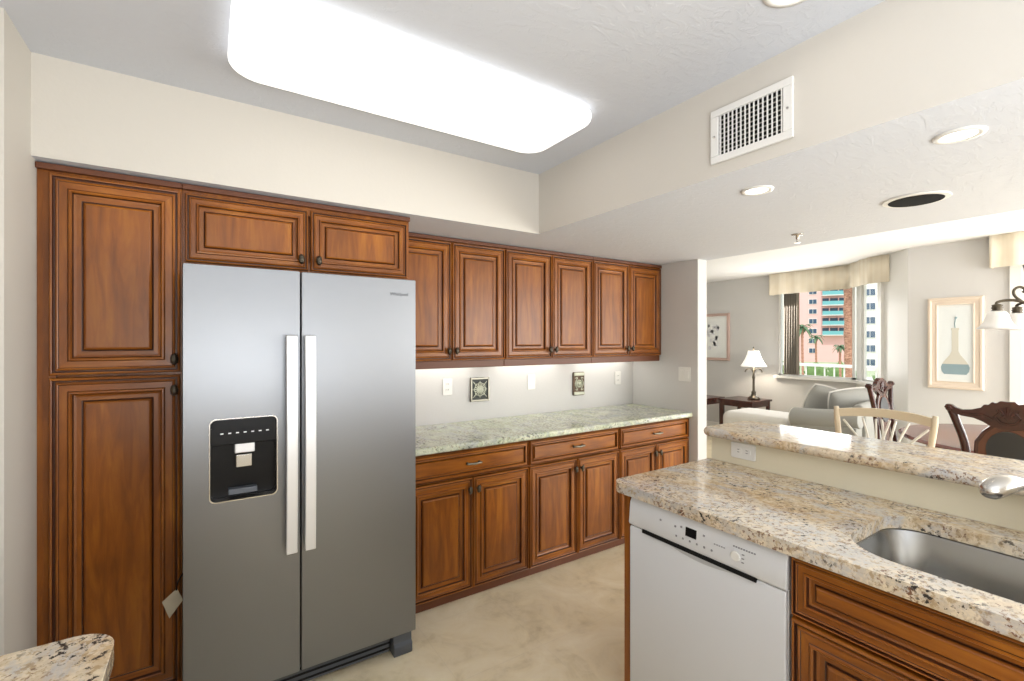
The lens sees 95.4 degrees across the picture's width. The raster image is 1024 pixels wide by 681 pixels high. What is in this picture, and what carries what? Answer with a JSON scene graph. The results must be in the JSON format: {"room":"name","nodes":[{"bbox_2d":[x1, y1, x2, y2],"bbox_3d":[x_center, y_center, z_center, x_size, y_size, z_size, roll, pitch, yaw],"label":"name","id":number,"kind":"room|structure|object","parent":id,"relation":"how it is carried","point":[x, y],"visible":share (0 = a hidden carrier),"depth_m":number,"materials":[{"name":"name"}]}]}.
{"room":"kitchen","nodes":[
{"label":"kitchen","id":0,"kind":"room"},
{"bbox_2d":[0,7,36,655],"bbox_3d":[-0.752,0.180,-0.192,0.430,2.620,5.700,0,0,-33],"label":"wall","id":1,"kind":"structure","parent":0,"point":[18,171],"depth_m":1.52,"materials":[{"name":"grey paint"}]},
{"bbox_2d":[0,0,884,173],"bbox_3d":[0.392,-1.070,0.076,2.640,0.120,4.900,0,0,-33],"label":"ceiling","id":2,"kind":"structure","parent":0,"point":[629,62],"depth_m":1.59,"materials":[{"name":"white paint"}]},
{"bbox_2d":[228,0,590,152],"bbox_3d":[-0.323,-0.985,1.859,1.377,0.050,0.503,0,0,-33],"label":"ceiling light","id":3,"kind":"object","parent":2,"relation":"attached to","point":[295,46],"visible":1,"depth_m":1.71,"materials":[{"name":"glowing white translucent plastic diffuser"}]},
{"bbox_2d":[763,0,806,7],"bbox_3d":[0.806,-1.006,1.327,0.166,0.007,0.166,0,0,-33],"label":"recessed light","id":4,"kind":"object","parent":2,"relation":"in","point":[771,3],"visible":1,"depth_m":1.39,"materials":[{"name":"white paint"}]},
{"bbox_2d":[310,436,711,680],"bbox_3d":[1.754,1.540,3.233,8.370,0.100,8.700,0,0,-33],"label":"floor","id":5,"kind":"structure","parent":0,"point":[564,622],"depth_m":2.36,"materials":[{"name":"tile"}]},
{"bbox_2d":[35,161,182,680],"bbox_3d":[-1.694,0.424,2.040,0.429,2.132,0.672,0,0,-33],"label":"pantry cabinet","id":6,"kind":"object","parent":5,"relation":"on","point":[110,266],"visible":0.97,"depth_m":1.78,"materials":[{"name":"brown wood"}]},
{"bbox_2d":[182,183,409,279],"bbox_3d":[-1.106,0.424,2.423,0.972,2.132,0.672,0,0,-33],"label":"upper cabinet","id":7,"kind":"object","parent":6,"relation":"attached to","point":[221,227],"visible":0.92,"depth_m":2.12,"materials":[{"name":"brown wood"}]},
{"bbox_2d":[183,263,415,680],"bbox_3d":[-1.039,0.601,2.282,0.910,1.778,0.854,0,0,-33],"label":"refrigerator","id":8,"kind":"object","parent":5,"relation":"on","point":[299,389],"visible":1,"depth_m":1.92,"materials":[{"name":"grey metal"}]},
{"bbox_2d":[162,567,182,617],"bbox_3d":[-1.343,1.001,1.851,0.071,0.168,0.063,0,0,-33],"label":"paper tag","id":9,"kind":"object","parent":8,"relation":"hanging from","point":[174,599],"visible":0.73,"depth_m":1.83,"materials":[{"name":"beige paper"}]},
{"bbox_2d":[416,441,528,613],"bbox_3d":[-0.378,1.054,2.925,0.792,0.872,0.636,0,0,-33],"label":"base cabinet","id":10,"kind":"object","parent":5,"relation":"on","point":[472,505],"visible":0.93,"depth_m":2.69,"materials":[{"name":"brown wood"}]},
{"bbox_2d":[416,404,692,455],"bbox_3d":[0.284,0.596,3.360,2.378,0.040,0.638,0,0,-33],"label":"countertop","id":11,"kind":"structure","parent":10,"relation":"on","point":[446,437],"depth_m":3.13,"materials":[{"name":"green stone"}]},
{"bbox_2d":[526,428,618,575],"bbox_3d":[0.287,1.054,3.358,0.792,0.872,0.636,0,0,-33],"label":"base cabinet","id":12,"kind":"object","parent":5,"relation":"on","point":[574,497],"visible":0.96,"depth_m":3.10,"materials":[{"name":"brown wood"}]},
{"bbox_2d":[624,495,631,680],"bbox_3d":[0.734,1.054,2.052,0.646,0.872,0.028,0,0,-33],"label":"end panel","id":13,"kind":"object","parent":5,"relation":"on","point":[627,499],"visible":0.08,"depth_m":1.88,"materials":[{"name":"brown wood"}]},
{"bbox_2d":[616,418,688,545],"bbox_3d":[0.950,1.054,3.791,0.790,0.872,0.636,0,0,-33],"label":"base cabinet","id":14,"kind":"object","parent":5,"relation":"on","point":[647,447],"visible":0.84,"depth_m":3.52,"materials":[{"name":"brown wood"}]},
{"bbox_2d":[629,498,792,680],"bbox_3d":[0.874,1.056,1.761,0.592,0.868,0.602,0,0,-33],"label":"dishwasher","id":15,"kind":"object","parent":5,"relation":"on","point":[707,603],"visible":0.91,"depth_m":1.58,"materials":[{"name":"white metal"}]},
{"bbox_2d":[707,395,723,423],"bbox_3d":[3.130,1.205,7.687,0.520,0.570,0.500,0,0,-33],"label":"side table","id":16,"kind":"object","parent":5,"relation":"on","point":[711,399],"visible":0.05,"depth_m":7.52,"materials":[{"name":"brown wood"}]},
{"bbox_2d":[718,396,771,423],"bbox_3d":[3.560,1.190,7.119,0.540,0.600,0.540,0,0,-33],"label":"side table","id":17,"kind":"object","parent":5,"relation":"on","point":[737,401],"visible":0.62,"depth_m":7.03,"materials":[{"name":"brown wood"}]},
{"bbox_2d":[741,347,766,399],"bbox_3d":[3.665,0.490,7.068,0.349,0.800,0.349,0,0,-11],"label":"table lamp","id":18,"kind":"object","parent":17,"relation":"on","point":[753,358],"visible":1,"depth_m":7.00,"materials":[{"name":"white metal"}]},
{"bbox_2d":[723,408,789,425],"bbox_3d":[3.183,1.195,5.847,0.620,0.590,0.840,0,0,-33],"label":"ottoman","id":19,"kind":"object","parent":5,"relation":"on","point":[744,414],"visible":0.21,"depth_m":5.76,"materials":[{"name":"beige fabric"}]},
{"bbox_2d":[788,401,881,438],"bbox_3d":[3.668,1.065,5.223,0.950,0.850,0.730,0,0,-33],"label":"armchair","id":20,"kind":"object","parent":5,"relation":"on","point":[808,418],"visible":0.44,"depth_m":4.92,"materials":[{"name":"beige fabric"}]},
{"bbox_2d":[802,383,838,408],"bbox_3d":[3.684,0.750,5.446,0.514,0.496,0.206,0,0,27],"label":"throw pillow","id":21,"kind":"object","parent":20,"relation":"on","point":[817,396],"visible":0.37,"depth_m":5.42,"materials":[{"name":"grey fabric"}]},
{"bbox_2d":[827,387,875,408],"bbox_3d":[3.792,0.730,5.170,0.525,0.448,0.238,0,0,17],"label":"throw pillow","id":22,"kind":"object","parent":20,"relation":"on","point":[847,397],"visible":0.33,"depth_m":5.10,"materials":[{"name":"grey fabric"}]},
{"bbox_2d":[865,378,897,441],"bbox_3d":[3.491,0.916,4.020,0.590,1.152,0.581,0,0,-33],"label":"dining chair","id":23,"kind":"object","parent":5,"relation":"on","point":[880,387],"visible":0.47,"depth_m":4.20,"materials":[{"name":"brown wood"}]},
{"bbox_2d":[834,406,938,446],"bbox_3d":[1.870,0.936,2.449,0.495,1.111,0.470,0,0,-33],"label":"bar stool","id":24,"kind":"object","parent":5,"relation":"on","point":[933,422],"visible":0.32,"depth_m":2.55,"materials":[{"name":"beige wood"}]},
{"bbox_2d":[791,557,1023,680],"bbox_3d":[1.310,1.054,1.137,0.624,0.872,0.910,0,0,-33],"label":"base cabinet","id":25,"kind":"object","parent":5,"relation":"on","point":[843,628],"visible":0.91,"depth_m":1.17,"materials":[{"name":"brown wood"}]},
{"bbox_2d":[616,458,1023,641],"bbox_3d":[1.134,0.596,1.419,0.666,0.040,1.638,0,0,-33],"label":"countertop","id":26,"kind":"structure","parent":25,"relation":"on","point":[820,525],"depth_m":1.48,"materials":[{"name":"beige stone"}]},
{"bbox_2d":[856,528,1023,603],"bbox_3d":[1.307,0.716,1.124,0.493,0.198,0.835,0,0,-33],"label":"sink","id":27,"kind":"object","parent":26,"relation":"in","point":[986,570],"visible":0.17,"depth_m":1.44,"materials":[{"name":"silver metal"}]},
{"bbox_2d":[978,475,1023,499],"bbox_3d":[1.400,0.466,1.250,0.333,0.220,0.115,0,0,3],"label":"faucet","id":28,"kind":"object","parent":26,"relation":"on","point":[995,487],"visible":1,"depth_m":1.21,"materials":[{"name":"silver metal"}]},
{"bbox_2d":[898,424,988,452],"bbox_3d":[3.779,1.109,3.323,1.580,0.757,1.580,0,0,-33],"label":"dining table","id":29,"kind":"object","parent":5,"relation":"on","point":[947,438],"visible":0.13,"depth_m":3.62,"materials":[{"name":"red wood"}]},
{"bbox_2d":[944,401,1023,459],"bbox_3d":[2.986,0.916,2.741,0.581,1.152,0.590,0,0,-33],"label":"dining chair","id":30,"kind":"object","parent":5,"relation":"on","point":[1003,437],"visible":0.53,"depth_m":2.63,"materials":[{"name":"brown wood"}]},
{"bbox_3d":[-0.790,1.054,0.357,0.647,0.872,0.860,0,0,-33],"label":"base cabinet","id":31,"kind":"object","parent":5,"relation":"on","visible":0},
{"bbox_2d":[0,634,113,680],"bbox_3d":[-0.800,0.596,0.359,0.648,0.040,0.975,0,0,-33],"label":"countertop","id":32,"kind":"structure","parent":31,"relation":"on","point":[88,657],"depth_m":0.84,"materials":[{"name":"beige stone"}]},
{"bbox_2d":[416,362,632,425],"bbox_3d":[-0.669,0.180,3.192,4.165,2.620,0.120,0,0,-33],"label":"wall","id":33,"kind":"structure","parent":0,"point":[510,395],"depth_m":3.58,"materials":[{"name":"grey paint"}]},
{"bbox_2d":[443,379,451,395],"bbox_3d":[-0.451,0.325,3.257,0.072,0.116,0.009,0,0,-33],"label":"outlet","id":34,"kind":"object","parent":33,"relation":"attached to","point":[447,383],"visible":1,"depth_m":3.25,"materials":[{"name":"white plastic"}]},
{"bbox_2d":[409,232,505,368],"bbox_3d":[-0.455,-0.234,3.044,0.792,0.817,0.358,0,0,-33],"label":"upper cabinet","id":35,"kind":"object","parent":33,"relation":"attached to","point":[460,283],"visible":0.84,"depth_m":2.94,"materials":[{"name":"brown wood"}]},
{"bbox_2d":[470,377,489,401],"bbox_3d":[-0.235,0.355,3.391,0.156,0.174,0.020,0,0,-33],"label":"wall plaque","id":36,"kind":"object","parent":33,"relation":"attached to","point":[479,386],"visible":1,"depth_m":3.39,"materials":[{"name":"grey ceramic"}]},
{"bbox_2d":[527,374,534,389],"bbox_3d":[0.152,0.325,3.649,0.072,0.116,0.010,0,0,-33],"label":"light switch","id":37,"kind":"object","parent":33,"relation":"attached to","point":[530,378],"visible":1,"depth_m":3.64,"materials":[{"name":"white plastic"}]},
{"bbox_2d":[503,245,592,365],"bbox_3d":[0.209,-0.234,3.477,0.792,0.817,0.358,0,0,-33],"label":"upper cabinet","id":38,"kind":"object","parent":33,"relation":"attached to","point":[548,294],"visible":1,"depth_m":3.33,"materials":[{"name":"brown wood"}]},
{"bbox_2d":[572,372,584,395],"bbox_3d":[0.561,0.362,3.906,0.124,0.196,0.026,0,0,-33],"label":"ornament","id":39,"kind":"object","parent":33,"relation":"attached to","point":[577,377],"visible":1,"depth_m":3.89,"materials":[{"name":"beige ceramic"}]},
{"bbox_2d":[615,371,620,384],"bbox_3d":[0.948,0.335,4.168,0.072,0.116,0.009,0,0,-33],"label":"outlet","id":40,"kind":"object","parent":33,"relation":"attached to","point":[618,373],"visible":1,"depth_m":4.17,"materials":[{"name":"white plastic"}]},
{"bbox_2d":[591,257,661,362],"bbox_3d":[0.872,-0.234,3.910,0.790,0.817,0.358,0,0,-33],"label":"upper cabinet","id":41,"kind":"object","parent":33,"relation":"attached to","point":[626,295],"visible":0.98,"depth_m":3.77,"materials":[{"name":"brown wood"}]},
{"bbox_2d":[31,0,1023,264],"bbox_3d":[1.094,-0.889,0.940,3.900,0.482,5.580,0,0,-33],"label":"soffit","id":42,"kind":"structure","parent":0,"point":[873,90],"depth_m":1.91,"materials":[{"name":"grey paint"}]},
{"bbox_2d":[711,76,793,164],"bbox_3d":[0.877,-0.802,1.725,0.014,0.210,0.312,0,0,-33],"label":"air vent","id":43,"kind":"object","parent":42,"relation":"in","point":[766,121],"visible":1,"depth_m":1.71,"materials":[{"name":"white metal"}]},
{"bbox_2d":[741,185,773,195],"bbox_3d":[1.055,-0.644,2.007,0.128,0.007,0.128,0,0,-33],"label":"recessed light","id":44,"kind":"object","parent":42,"relation":"in","point":[760,189],"visible":1,"depth_m":2.00,"materials":[{"name":"white paint"}]},
{"bbox_2d":[791,233,803,242],"bbox_3d":[1.741,-0.622,2.842,0.068,0.053,0.067,0,0,-33],"label":"sprinkler","id":45,"kind":"object","parent":42,"relation":"attached to","point":[797,235],"visible":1,"depth_m":2.83,"materials":[{"name":"silver metal"}]},
{"bbox_2d":[882,191,951,207],"bbox_3d":[1.851,-0.642,2.136,0.244,0.010,0.244,0,0,-33],"label":"ceiling speaker","id":46,"kind":"object","parent":42,"relation":"attached to","point":[920,198],"visible":1,"depth_m":2.11,"materials":[{"name":"white paint"}]},
{"bbox_2d":[888,194,944,206],"bbox_3d":[1.851,-0.639,2.136,0.200,0.004,0.200,0,0,-33],"label":"grille","id":47,"kind":"object","parent":46,"relation":"attached to","point":[912,200],"depth_m":2.12,"materials":[{"name":"black metal"}]},
{"bbox_2d":[932,125,987,144],"bbox_3d":[1.407,-0.644,1.467,0.128,0.007,0.128,0,0,-33],"label":"recessed light","id":48,"kind":"object","parent":42,"relation":"in","point":[966,133],"visible":1,"depth_m":1.46,"materials":[{"name":"white paint"}]},
{"bbox_2d":[633,259,706,461],"bbox_3d":[0.517,0.180,5.291,0.115,2.620,3.700,0,0,-33],"label":"wall","id":49,"kind":"structure","parent":0,"point":[683,284],"depth_m":3.84,"materials":[{"name":"grey paint"}]},
{"bbox_2d":[678,367,690,381],"bbox_3d":[1.409,0.275,3.807,0.010,0.116,0.116,0,0,-33],"label":"light switch","id":50,"kind":"object","parent":49,"relation":"attached to","point":[684,373],"visible":1,"depth_m":3.81,"materials":[{"name":"white plastic"}]},
{"bbox_2d":[707,276,855,421],"bbox_3d":[3.790,0.180,7.663,0.120,2.620,3.300,0,0,-33],"label":"wall","id":51,"kind":"structure","parent":0,"point":[754,313],"depth_m":7.50,"materials":[{"name":"grey paint"}]},
{"bbox_2d":[707,421,718,425],"bbox_3d":[3.704,1.445,7.667,0.020,0.090,3.200,0,0,-33],"label":"baseboard","id":52,"kind":"structure","parent":51,"relation":"attached to","point":[709,423],"depth_m":8.05,"materials":[{"name":"white paint"}]},
{"bbox_2d":[707,313,729,360],"bbox_3d":[3.453,-0.060,8.041,0.030,0.800,0.640,0,0,-33],"label":"framed picture","id":53,"kind":"object","parent":51,"relation":"attached to","point":[718,325],"visible":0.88,"depth_m":7.95,"materials":[{"name":"white paper"}]},
{"bbox_2d":[779,287,855,378],"bbox_3d":[4.363,-0.138,6.712,0.030,1.345,1.000,0,0,-33],"label":"window","id":54,"kind":"structure","parent":51,"relation":"in","point":[853,288],"depth_m":6.31,"materials":[{"name":"white paint"}]},
{"bbox_2d":[784,293,798,374],"bbox_3d":[4.300,-0.152,6.653,0.084,1.315,0.950,0,0,-33],"label":"vertical blinds","id":55,"kind":"object","parent":54,"relation":"attached to","point":[791,301],"visible":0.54,"depth_m":6.90,"materials":[{"name":"grey fabric"}]},
{"bbox_2d":[707,210,1023,282],"bbox_3d":[3.602,-1.070,4.437,4.120,0.120,8.700,0,0,-33],"label":"ceiling","id":56,"kind":"structure","parent":0,"point":[845,251],"depth_m":5.12,"materials":[{"name":"white paint"}]},
{"bbox_2d":[977,286,1023,329],"bbox_3d":[3.481,-0.540,2.824,0.930,0.940,0.888,0,0,-33],"label":"chandelier","id":57,"kind":"object","parent":56,"relation":"hanging from","point":[997,318],"visible":1,"depth_m":2.98,"materials":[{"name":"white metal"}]},
{"bbox_2d":[989,231,1023,268],"bbox_3d":[5.351,-0.854,3.428,0.129,0.308,2.600,0,0,-33],"label":"valance","id":58,"kind":"object","parent":56,"relation":"attached to","point":[1007,249],"visible":1,"depth_m":4.39,"materials":[{"name":"beige fabric"}]},
{"bbox_2d":[712,437,1023,531],"bbox_3d":[1.499,0.976,1.619,0.160,1.029,1.675,0,0,-33],"label":"wall","id":59,"kind":"structure","parent":0,"point":[965,501],"depth_m":1.68,"materials":[{"name":"beige paint"}]},
{"bbox_2d":[731,441,755,461],"bbox_3d":[1.059,0.508,2.137,0.009,0.072,0.116,0,0,-33],"label":"outlet","id":60,"kind":"object","parent":59,"relation":"attached to","point":[738,450],"visible":1,"depth_m":2.13,"materials":[{"name":"white plastic"}]},
{"bbox_2d":[735,447,741,453],"bbox_3d":[1.047,0.508,2.153,0.004,0.028,0.032,0,0,-33],"label":"receptacle","id":61,"kind":"object","parent":60,"relation":"attached to","point":[738,450],"depth_m":2.15,"materials":[{"name":"white plastic"}]},
{"bbox_2d":[743,449,749,455],"bbox_3d":[1.069,0.508,2.120,0.004,0.028,0.032,0,0,-33],"label":"receptacle","id":62,"kind":"object","parent":60,"relation":"attached to","point":[746,452],"depth_m":2.12,"materials":[{"name":"white plastic"}]},
{"bbox_2d":[704,421,1023,495],"bbox_3d":[1.554,0.440,1.654,0.410,0.040,1.735,0,0,-33],"label":"countertop","id":63,"kind":"structure","parent":59,"relation":"on","point":[959,467],"depth_m":1.76,"materials":[{"name":"beige stone"}]},
{"bbox_2d":[856,248,907,442],"bbox_3d":[4.502,0.180,5.681,0.040,2.620,1.196,0,0,14],"label":"wall","id":64,"kind":"structure","parent":0,"point":[896,289],"depth_m":5.32,"materials":[{"name":"white paint"}]},
{"bbox_2d":[773,375,872,384],"bbox_3d":[4.387,0.545,6.426,0.408,0.040,1.583,0,0,-16],"label":"window sill","id":65,"kind":"structure","parent":64,"relation":"attached to","point":[774,376],"depth_m":6.51,"materials":[{"name":"white paint"}]},
{"bbox_2d":[769,254,889,295],"bbox_3d":[4.297,-0.849,6.330,0.312,0.318,1.774,0,0,-16],"label":"valance","id":66,"kind":"object","parent":64,"relation":"attached to","point":[876,269],"visible":1,"depth_m":6.36,"materials":[{"name":"beige fabric"}]},
{"bbox_2d":[863,284,873,381],"bbox_3d":[4.553,-0.138,5.882,0.030,1.345,0.440,0,0,14],"label":"window","id":67,"kind":"structure","parent":64,"relation":"in","point":[864,286],"depth_m":6.07,"materials":[{"name":"white paint"}]},
{"bbox_2d":[859,282,883,380],"bbox_3d":[4.517,-0.138,5.881,0.030,1.345,0.600,0,0,14],"label":"window frame","id":68,"kind":"structure","parent":64,"relation":"attached to","point":[880,286],"depth_m":5.62,"materials":[{"name":"white paint"}]},
{"bbox_2d":[908,238,1009,445],"bbox_3d":[5.617,0.180,3.250,0.120,2.620,4.510,0,0,-33],"label":"wall","id":69,"kind":"structure","parent":0,"point":[961,268],"depth_m":4.80,"materials":[{"name":"grey paint"}]},
{"bbox_2d":[928,296,984,390],"bbox_3d":[4.535,0.027,4.771,0.030,0.940,0.430,0,0,-33],"label":"framed picture","id":70,"kind":"object","parent":69,"relation":"attached to","point":[956,347],"visible":1,"depth_m":4.76,"materials":[{"name":"beige wood"}]},
{"bbox_2d":[941,328,969,374],"bbox_3d":[4.538,0.110,4.773,0.002,0.475,0.220,0,0,-33],"label":"bottle","id":71,"kind":"object","parent":70,"relation":"on","point":[955,342],"depth_m":4.77,"materials":[{"name":"beige paper"}]},
{"bbox_2d":[1010,265,1022,404],"bbox_3d":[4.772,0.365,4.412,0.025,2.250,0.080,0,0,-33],"label":"window","id":72,"kind":"structure","parent":69,"relation":"attached to","point":[1016,271],"depth_m":4.40,"materials":[{"name":"white paint"}]},
{"bbox_2d":[1023,265,1023,403],"bbox_3d":[5.447,0.365,3.491,0.060,2.250,2.300,0,0,-33],"label":"door","id":73,"kind":"structure","parent":69,"relation":"in","point":[1023,265],"depth_m":4.39,"materials":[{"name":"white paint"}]},
{"bbox_3d":[5.566,1.580,7.210,2.000,0.140,12.000,0,0,-33],"label":"floor","id":74,"kind":"structure","parent":0,"visible":0},
{"bbox_2d":[783,362,876,378],"bbox_3d":[5.492,0.960,8.056,0.070,1.100,7.500,0,0,-33],"label":"balcony railing","id":75,"kind":"object","parent":74,"relation":"on","point":[800,364],"visible":0.09,"depth_m":8.00,"materials":[{"name":"white metal"}]},
{"label":"outside","id":76,"kind":"structure","parent":0,"visible":0},
{"bbox_2d":[799,361,874,376],"bbox_3d":[158.918,6.590,133.440,388.000,0.200,550.000,0,0,-33],"label":"ground","id":77,"kind":"structure","parent":76,"point":[869,373],"depth_m":112.02,"materials":[{"name":"beige concrete"}]},
{"bbox_2d":[783,294,783,360],"bbox_3d":[81.204,-10.260,149.841,11.400,33.500,8.400,0,0,24],"label":"apartment building","id":78,"kind":"structure","parent":77,"relation":"on","point":[783,294],"depth_m":144.23,"materials":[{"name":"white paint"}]},
{"bbox_2d":[808,335,823,362],"bbox_3d":[63.317,2.684,97.051,3.040,7.625,3.040,0,0,-15],"label":"palm tree","id":79,"kind":"object","parent":77,"relation":"on","point":[815,337],"visible":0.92,"depth_m":96.85,"materials":[{"name":"green plant"}]},
{"bbox_2d":[799,289,844,361],"bbox_3d":[100.067,-8.760,146.258,19.400,30.500,16.000,0,0,24],"label":"apartment building","id":80,"kind":"structure","parent":77,"relation":"on","point":[823,310],"depth_m":141.72,"materials":[{"name":"pink paint"}]},
{"bbox_2d":[843,288,851,377],"bbox_3d":[14.641,-0.043,20.259,4.132,13.079,4.123,0,0,1],"label":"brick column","id":81,"kind":"structure","parent":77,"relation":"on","point":[847,307],"depth_m":20.11,"materials":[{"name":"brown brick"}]},
{"bbox_2d":[867,283,876,370],"bbox_3d":[85.008,-8.760,100.921,17.400,30.500,16.000,0,0,37],"label":"apartment building","id":82,"kind":"structure","parent":77,"relation":"on","point":[871,288],"depth_m":99.32,"materials":[{"name":"white paint"}]},
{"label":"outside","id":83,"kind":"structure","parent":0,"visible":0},
{"bbox_3d":[46.446,6.460,66.089,50.000,0.040,40.000,0,0,-33],"label":"paving","id":84,"kind":"object","parent":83,"visible":0},
{"bbox_2d":[799,324,812,374],"bbox_3d":[54.288,1.740,87.138,3.680,9.514,3.680,0,0,-10],"label":"palm tree","id":85,"kind":"object","parent":84,"relation":"on","point":[803,328],"visible":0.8,"depth_m":86.92,"materials":[{"name":"green plant"}]},
{"bbox_2d":[803,362,827,375],"bbox_3d":[50.840,5.011,77.822,3.478,2.957,3.794,0,0,-33],"label":"shrub","id":86,"kind":"object","parent":84,"relation":"on","point":[810,369],"visible":0.39,"depth_m":76.65,"materials":[{"name":"green plant"}]},
{"bbox_2d":[827,361,843,376],"bbox_3d":[50.301,4.665,71.033,3.744,3.650,4.032,0,0,-33],"label":"shrub","id":87,"kind":"object","parent":84,"relation":"on","point":[830,373],"visible":0.17,"depth_m":70.77,"materials":[{"name":"green plant"}]},
{"bbox_2d":[832,345,844,376],"bbox_3d":[42.341,3.521,60.134,1.688,5.947,1.688,0,0,-45],"label":"palm tree","id":88,"kind":"object","parent":84,"relation":"on","point":[840,348],"visible":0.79,"depth_m":60.02,"materials":[{"name":"green plant"}]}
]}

